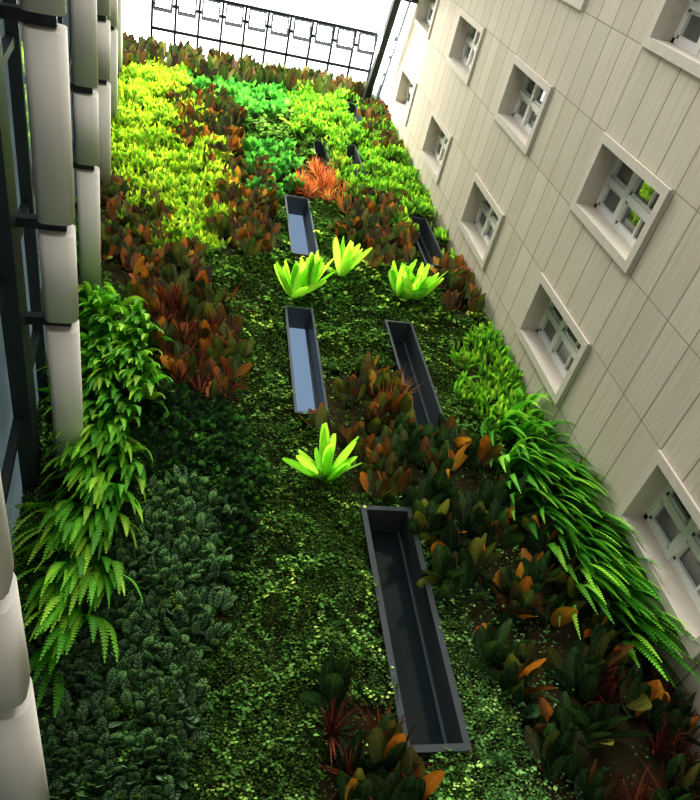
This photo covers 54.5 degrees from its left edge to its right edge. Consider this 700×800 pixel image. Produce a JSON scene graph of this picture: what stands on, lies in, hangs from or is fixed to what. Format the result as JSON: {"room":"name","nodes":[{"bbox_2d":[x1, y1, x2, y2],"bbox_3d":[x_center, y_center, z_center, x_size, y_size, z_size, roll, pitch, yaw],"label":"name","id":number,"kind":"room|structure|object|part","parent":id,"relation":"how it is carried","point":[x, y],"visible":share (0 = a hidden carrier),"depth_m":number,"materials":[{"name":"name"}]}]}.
{"room":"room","nodes":[
{"label":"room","id":0,"kind":"room"},
{"bbox_2d":[0,0,122,799],"bbox_3d":[-2.701,-7.810,5.924,2.490,24.399,15.600,5,-51,-13],"label":"wall","id":1,"kind":"structure","parent":0,"point":[61,60],"depth_m":5.51,"materials":[{"name":"grey concrete"}]},
{"bbox_3d":[-2.775,-7.814,5.904,2.337,24.392,15.600,5,-51,-13],"label":"glass","id":2,"kind":"part","parent":1,"relation":"part of","materials":[{"name":"black glass"}]},
{"bbox_2d":[362,0,417,102],"bbox_3d":[-2.028,-10.094,15.750,7.600,3.444,8.064,5,-51,-13],"label":"rafters","id":3,"kind":"object","parent":1,"relation":"attached to","point":[393,10],"visible":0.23,"depth_m":17.61,"materials":[{"name":"grey metal"}]},
{"bbox_2d":[380,0,412,104],"bbox_3d":[-1.405,-14.595,15.195,9.800,4.030,16.200,5,-51,-13],"label":"glazing","id":4,"kind":"object","parent":1,"relation":"attached to","point":[385,95],"visible":0.02,"depth_m":20.72,"materials":[{"name":"white glass"}]},
{"bbox_2d":[13,78,699,799],"bbox_3d":[-1.297,-1.638,10.924,8.200,22.150,0.872,5,-51,-13],"label":"wall","id":5,"kind":"structure","parent":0,"point":[408,613],"depth_m":6.80,"materials":[{"name":"green plant"}]},
{"bbox_2d":[150,0,377,81],"bbox_3d":[-2.360,-9.980,19.056,6.260,0.524,1.635,5,-51,-13],"label":"metal railing","id":6,"kind":"object","parent":5,"relation":"on","point":[280,25],"visible":0.88,"depth_m":18.81,"materials":[{"name":"grey metal"}]},
{"bbox_2d":[10,31,699,799],"bbox_3d":[-1.511,-3.067,11.396,7.425,20.395,0.957,5,-51,-13],"label":"garden","id":7,"kind":"object","parent":5,"relation":"attached to","point":[199,99],"visible":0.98,"depth_m":7.12,"materials":[{"name":"green plant"}]},
{"bbox_2d":[388,0,699,760],"bbox_3d":[4.051,-6.462,6.671,0.600,20.670,15.700,5,-51,-13],"label":"wall","id":8,"kind":"structure","parent":0,"point":[634,393],"depth_m":8.35,"materials":[{"name":"beige tile"}]},
{"bbox_2d":[393,0,699,659],"bbox_3d":[3.626,-5.663,7.440,0.335,19.198,10.744,5,-51,-13],"label":"windows","id":9,"kind":"structure","parent":8,"relation":"in","point":[617,198],"depth_m":8.31,"materials":[{"name":"stone"}]},
{"label":"outside","id":10,"kind":"structure","parent":0,"visible":0},
{"bbox_2d":[123,0,401,94],"bbox_3d":[-1.611,-16.051,16.588,9.800,0.001,16.600,5,-51,-13],"label":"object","id":11,"kind":"object","parent":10,"point":[369,15],"depth_m":20.59,"materials":[{"name":"white"}]}
]}

